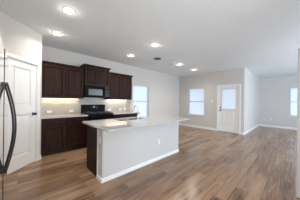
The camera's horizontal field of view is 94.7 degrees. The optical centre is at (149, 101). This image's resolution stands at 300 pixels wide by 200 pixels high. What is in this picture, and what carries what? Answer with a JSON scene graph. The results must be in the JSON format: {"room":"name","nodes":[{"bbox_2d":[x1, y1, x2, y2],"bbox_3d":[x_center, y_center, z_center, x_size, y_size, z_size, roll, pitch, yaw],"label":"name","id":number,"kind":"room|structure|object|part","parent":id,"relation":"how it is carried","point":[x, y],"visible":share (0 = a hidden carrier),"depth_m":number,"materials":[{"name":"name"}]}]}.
{"room":"kitchen","nodes":[
{"label":"kitchen","id":0,"kind":"room"},
{"bbox_2d":[0,11,41,154],"bbox_3d":[-2.480,-0.101,2.198,0.100,2.740,1.735,1,0,1],"label":"wall","id":1,"kind":"structure","parent":0,"point":[18,39],"depth_m":2.60,"materials":[{"name":"paint"}]},
{"bbox_2d":[6,52,39,174],"bbox_3d":[-2.446,0.216,2.630,0.156,2.107,0.764,1,0,1],"label":"door","id":2,"kind":"structure","parent":1,"relation":"in","point":[23,75],"depth_m":2.68,"materials":[{"name":"white paint"}]},
{"bbox_2d":[42,45,178,116],"bbox_3d":[-1.048,-0.083,5.385,7.626,2.740,0.120,1,0,-44],"label":"wall","id":3,"kind":"structure","parent":0,"point":[163,89],"depth_m":6.18,"materials":[{"name":"paint"}]},
{"bbox_2d":[41,60,83,98],"bbox_3d":[-2.383,-0.547,3.775,1.000,0.899,0.360,1,0,-44],"label":"upper cabinet","id":4,"kind":"object","parent":3,"relation":"attached to","point":[59,80],"visible":0.83,"depth_m":3.63,"materials":[{"name":"brown wood"}]},
{"bbox_3d":[-2.457,-0.523,3.513,0.513,0.836,0.022,1,0,-44],"label":"door","id":5,"kind":"part","parent":4,"relation":"part of","materials":[{"name":"brown wood"}]},
{"bbox_3d":[-2.378,-0.974,3.775,1.000,0.045,0.360,1,0,-44],"label":"crown moulding","id":6,"kind":"part","parent":4,"relation":"part of","materials":[{"name":"brown wood"}]},
{"bbox_3d":[-2.098,-0.518,3.855,0.457,0.836,0.022,1,0,-44],"label":"door","id":7,"kind":"part","parent":4,"relation":"part of","materials":[{"name":"brown wood"}]},
{"bbox_2d":[41,98,129,114],"bbox_3d":[-1.834,0.117,4.550,2.880,0.490,0.008,1,0,-44],"label":"backsplash","id":8,"kind":"structure","parent":3,"relation":"attached to","point":[58,106],"depth_m":4.16,"materials":[{"name":"beige tile"}]},
{"bbox_2d":[80,64,110,85],"bbox_3d":[-1.717,-0.805,4.368,0.838,0.567,0.415,1,0,-44],"label":"upper cabinet","id":9,"kind":"object","parent":3,"relation":"attached to","point":[95,75],"visible":0.94,"depth_m":4.19,"materials":[{"name":"brown wood"}]},
{"bbox_3d":[-1.741,-0.780,4.116,0.372,0.504,0.022,1,0,-44],"label":"door","id":10,"kind":"part","parent":9,"relation":"part of","materials":[{"name":"brown wood"}]},
{"bbox_3d":[-1.714,-1.066,4.368,0.838,0.045,0.415,1,0,-44],"label":"crown moulding","id":11,"kind":"part","parent":9,"relation":"part of","materials":[{"name":"brown wood"}]},
{"bbox_2d":[84,84,109,97],"bbox_3d":[-1.706,-0.326,4.350,0.768,0.385,0.446,1,0,-44],"label":"microwave","id":12,"kind":"object","parent":9,"relation":"attached to","point":[90,90],"visible":0.99,"depth_m":4.20,"materials":[{"name":"black metal"}]},
{"bbox_3d":[-1.655,-0.316,4.171,0.591,0.340,0.026,1,0,-44],"label":"door","id":13,"kind":"part","parent":12,"relation":"part of","materials":[{"name":"black glass"}]},
{"bbox_3d":[-1.464,-0.776,4.379,0.372,0.504,0.022,1,0,-44],"label":"door","id":14,"kind":"part","parent":9,"relation":"part of","materials":[{"name":"brown wood"}]},
{"bbox_2d":[104,72,132,99],"bbox_3d":[-1.106,-0.531,4.991,0.972,0.899,0.360,1,0,-44],"label":"upper cabinet","id":15,"kind":"object","parent":3,"relation":"attached to","point":[120,85],"visible":0.97,"depth_m":4.85,"materials":[{"name":"brown wood"}]},
{"bbox_3d":[-1.193,-0.507,4.717,0.447,0.836,0.022,1,0,-44],"label":"door","id":16,"kind":"part","parent":15,"relation":"part of","materials":[{"name":"brown wood"}]},
{"bbox_3d":[-1.100,-0.958,4.991,0.972,0.045,0.360,1,0,-44],"label":"crown moulding","id":17,"kind":"part","parent":15,"relation":"part of","materials":[{"name":"brown wood"}]},
{"bbox_3d":[-0.856,-0.503,5.037,0.463,0.836,0.022,1,0,-44],"label":"door","id":18,"kind":"part","parent":15,"relation":"part of","materials":[{"name":"brown wood"}]},
{"bbox_2d":[133,85,147,115],"bbox_3d":[-0.401,-0.024,5.967,0.853,1.354,0.028,1,0,-44],"label":"window blind","id":19,"kind":"object","parent":3,"relation":"attached to","point":[134,86],"visible":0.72,"depth_m":5.99,"materials":[{"name":"white plastic"}]},
{"bbox_2d":[0,0,299,77],"bbox_3d":[2.871,-1.454,3.643,11.116,0.100,8.024,1,0,-44],"label":"ceiling","id":20,"kind":"structure","parent":0,"point":[262,37],"depth_m":2.81,"materials":[{"name":"paint"}]},
{"bbox_2d":[62,7,75,13],"bbox_3d":[-1.293,-1.452,2.204,0.184,0.008,0.184,1,0,-44],"label":"recessed light","id":21,"kind":"object","parent":20,"relation":"in","point":[68,10],"visible":1,"depth_m":2.19,"materials":[{"name":"white paint"}]},
{"bbox_2d":[7,125,299,199],"bbox_3d":[2.835,1.385,3.643,11.116,0.100,8.024,1,0,-44],"label":"floor","id":22,"kind":"structure","parent":0,"point":[261,163],"depth_m":2.46,"materials":[{"name":"brown wood"}]},
{"bbox_2d":[0,34,16,199],"bbox_3d":[-1.360,0.438,0.837,0.792,1.690,1.000,1,0,-44],"label":"refrigerator","id":23,"kind":"object","parent":22,"relation":"on","point":[5,93],"visible":1,"depth_m":1.07,"materials":[{"name":"metal"}]},
{"bbox_3d":[-0.968,0.398,0.852,0.060,1.600,0.477,1,0,-44],"label":"door","id":24,"kind":"part","parent":23,"relation":"part of","materials":[{"name":"metal"}]},
{"bbox_3d":[-1.136,0.396,1.030,0.063,1.600,0.003,1,0,-44],"label":"edge trim","id":25,"kind":"part","parent":23,"relation":"part of","materials":[{"name":"grey metal"}]},
{"bbox_3d":[-1.314,0.394,1.217,0.062,1.600,0.512,1,0,-44],"label":"door","id":26,"kind":"part","parent":23,"relation":"part of","materials":[{"name":"metal"}]},
{"bbox_3d":[-1.108,0.201,1.091,0.080,0.706,0.030,1,0,-44],"label":"handle","id":27,"kind":"part","parent":23,"relation":"part of","materials":[{"name":"metal"}]},
{"bbox_2d":[41,116,87,155],"bbox_3d":[-2.309,0.832,3.696,1.027,0.876,0.600,1,0,-44],"label":"base cabinet","id":28,"kind":"object","parent":22,"relation":"on","point":[58,135],"visible":0.87,"depth_m":3.43,"materials":[{"name":"brown wood"}]},
{"bbox_3d":[-2.296,0.476,3.305,0.486,0.134,0.022,1,0,-44],"label":"drawer","id":29,"kind":"part","parent":28,"relation":"part of","materials":[{"name":"brown wood"}]},
{"bbox_3d":[-2.301,0.856,3.305,0.486,0.594,0.022,1,0,-44],"label":"door","id":30,"kind":"part","parent":28,"relation":"part of","materials":[{"name":"brown wood"}]},
{"bbox_2d":[41,113,87,118],"bbox_3d":[-2.292,0.375,3.684,1.028,0.035,0.633,1,0,-44],"label":"countertop","id":31,"kind":"structure","parent":28,"relation":"on","point":[78,114],"depth_m":3.56,"materials":[{"name":"stone"}]},
{"bbox_3d":[-1.925,0.481,3.659,0.513,0.134,0.022,1,0,-44],"label":"drawer","id":32,"kind":"part","parent":28,"relation":"part of","materials":[{"name":"brown wood"}]},
{"bbox_3d":[-1.929,0.861,3.659,0.513,0.594,0.022,1,0,-44],"label":"door","id":33,"kind":"part","parent":28,"relation":"part of","materials":[{"name":"brown wood"}]},
{"bbox_2d":[81,105,113,144],"bbox_3d":[-1.619,0.657,4.268,0.755,1.125,0.700,1,0,-44],"label":"gas range","id":34,"kind":"object","parent":22,"relation":"on","point":[94,112],"visible":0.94,"depth_m":4.23,"materials":[{"name":"black metal"}]},
{"bbox_2d":[82,113,113,114],"bbox_3d":[-1.611,0.357,4.264,0.755,0.018,0.585,1,0,-44],"label":"cooktop","id":35,"kind":"object","parent":34,"relation":"in","point":[82,113],"depth_m":4.10,"materials":[{"name":"black metal"}]},
{"bbox_3d":[-1.430,0.762,4.068,0.745,0.560,0.034,1,0,-44],"label":"oven door","id":36,"kind":"part","parent":34,"relation":"part of","materials":[{"name":"black metal"}]},
{"bbox_2d":[113,113,136,119],"bbox_3d":[-1.002,0.849,4.940,1.064,0.876,0.600,1,0,-44],"label":"base cabinet","id":37,"kind":"object","parent":22,"relation":"on","point":[133,114],"visible":0.12,"depth_m":4.66,"materials":[{"name":"brown wood"}]},
{"bbox_3d":[-1.002,0.492,4.538,0.490,0.134,0.022,1,0,-44],"label":"drawer","id":38,"kind":"part","parent":37,"relation":"part of","materials":[{"name":"brown wood"}]},
{"bbox_2d":[110,111,139,114],"bbox_3d":[-0.975,0.391,4.938,1.095,0.035,0.633,1,0,-44],"label":"countertop","id":39,"kind":"structure","parent":37,"relation":"on","point":[122,112],"depth_m":4.79,"materials":[{"name":"stone"}]},
{"bbox_3d":[-0.616,0.497,4.905,0.546,0.134,0.022,1,0,-44],"label":"drawer","id":40,"kind":"part","parent":37,"relation":"part of","materials":[{"name":"brown wood"}]},
{"bbox_2d":[87,118,178,182],"bbox_3d":[-0.240,0.864,3.160,2.101,0.866,0.707,1,0,-44],"label":"kitchen island","id":41,"kind":"object","parent":22,"relation":"on","point":[119,153],"visible":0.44,"depth_m":2.57,"materials":[{"name":"paint"}]},
{"bbox_3d":[-1.059,0.854,2.523,0.012,0.865,0.499,1,0,-44],"label":"panel","id":42,"kind":"part","parent":41,"relation":"part of","materials":[{"name":"brown wood"}]},
{"bbox_3d":[-0.883,0.824,2.325,0.008,0.797,0.028,1,0,-44],"label":"edge trim","id":43,"kind":"part","parent":41,"relation":"part of","materials":[{"name":"white paint"}]},
{"bbox_2d":[82,115,189,131],"bbox_3d":[-0.172,0.414,3.054,2.170,0.034,1.105,1,0,-44],"label":"island countertop","id":44,"kind":"structure","parent":41,"relation":"on","point":[108,125],"depth_m":2.64,"materials":[{"name":"stone"}]},
{"bbox_2d":[133,105,140,119],"bbox_3d":[-0.299,0.233,3.171,0.108,0.323,0.205,1,0,-44],"label":"kitchen faucet","id":45,"kind":"object","parent":44,"relation":"on","point":[138,116],"visible":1,"depth_m":3.09,"materials":[{"name":"metal"}]},
{"bbox_3d":[-0.073,1.266,2.978,2.101,0.066,0.207,1,0,-44],"label":"baseboard","id":46,"kind":"part","parent":41,"relation":"part of","materials":[{"name":"white paint"}]},
{"bbox_2d":[179,68,244,133],"bbox_3d":[2.793,-0.035,6.793,0.120,2.740,3.138,1,0,-44],"label":"wall","id":47,"kind":"structure","parent":0,"point":[209,82],"depth_m":6.66,"materials":[{"name":"paint"}]},
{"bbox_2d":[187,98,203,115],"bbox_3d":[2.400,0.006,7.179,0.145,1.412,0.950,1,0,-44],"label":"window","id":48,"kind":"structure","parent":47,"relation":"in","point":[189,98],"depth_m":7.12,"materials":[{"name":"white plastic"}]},
{"bbox_2d":[188,88,203,114],"bbox_3d":[2.395,-0.009,7.174,0.028,1.374,0.886,1,0,-44],"label":"window blind","id":49,"kind":"object","parent":48,"relation":"attached to","point":[199,91],"visible":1,"depth_m":7.12,"materials":[{"name":"white plastic"}]},
{"bbox_2d":[179,123,215,130],"bbox_3d":[2.362,1.284,7.130,0.014,0.092,2.049,1,0,-44],"label":"baseboard","id":50,"kind":"structure","parent":47,"relation":"attached to","point":[179,123],"depth_m":7.01,"materials":[{"name":"white paint"}]},
{"bbox_2d":[217,84,240,133],"bbox_3d":[3.443,0.297,6.062,0.160,2.093,0.946,1,0,-44],"label":"door","id":51,"kind":"structure","parent":47,"relation":"in","point":[228,120],"depth_m":6.01,"materials":[{"name":"white paint"}]},
{"bbox_2d":[221,88,235,109],"bbox_3d":[3.419,-0.127,6.035,0.028,0.920,0.556,1,0,-44],"label":"window blind","id":52,"kind":"object","parent":51,"relation":"attached to","point":[224,97],"visible":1,"depth_m":6.03,"materials":[{"name":"white plastic"}]},
{"bbox_3d":[3.435,-0.117,6.051,0.014,0.920,0.586,1,0,-44],"label":"lite frame","id":53,"kind":"part","parent":51,"relation":"part of","materials":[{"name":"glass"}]},
{"bbox_2d":[245,68,258,131],"bbox_3d":[5.053,-0.007,6.862,3.250,2.740,0.120,1,0,-44],"label":"wall","id":54,"kind":"structure","parent":0,"point":[251,80],"depth_m":6.54,"materials":[{"name":"paint"}]},
{"bbox_2d":[244,124,258,134],"bbox_3d":[5.034,1.317,6.767,3.355,0.092,0.014,1,0,-44],"label":"baseboard","id":55,"kind":"structure","parent":54,"relation":"attached to","point":[249,130],"depth_m":6.40,"materials":[{"name":"white paint"}]},
{"bbox_2d":[259,75,297,127],"bbox_3d":[7.875,0.028,6.341,0.120,2.740,4.766,1,0,-44],"label":"wall","id":56,"kind":"structure","parent":0,"point":[274,92],"depth_m":7.40,"materials":[{"name":"paint"}]},
{"bbox_2d":[259,124,296,129],"bbox_3d":[7.852,1.352,6.252,0.014,0.092,4.646,1,0,-44],"label":"baseboard","id":57,"kind":"structure","parent":56,"relation":"attached to","point":[259,124],"depth_m":7.33,"materials":[{"name":"white paint"}]},
{"bbox_2d":[290,87,297,115],"bbox_3d":[7.447,-0.001,6.755,0.028,1.424,0.853,1,0,-44],"label":"window blind","id":58,"kind":"object","parent":56,"relation":"attached to","point":[293,91],"visible":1,"depth_m":6.97,"materials":[{"name":"white plastic"}]},
{"bbox_3d":[2.439,-0.040,1.065,1.100,2.740,0.100,1,0,-44],"label":"wall","id":59,"kind":"structure","parent":0,"visible":0},
{"bbox_2d":[296,48,299,197],"bbox_3d":[2.318,0.293,1.615,0.049,2.048,0.818,1,0,-44],"label":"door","id":60,"kind":"structure","parent":59,"relation":"in","point":[298,91],"depth_m":1.89,"materials":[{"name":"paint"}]}
]}

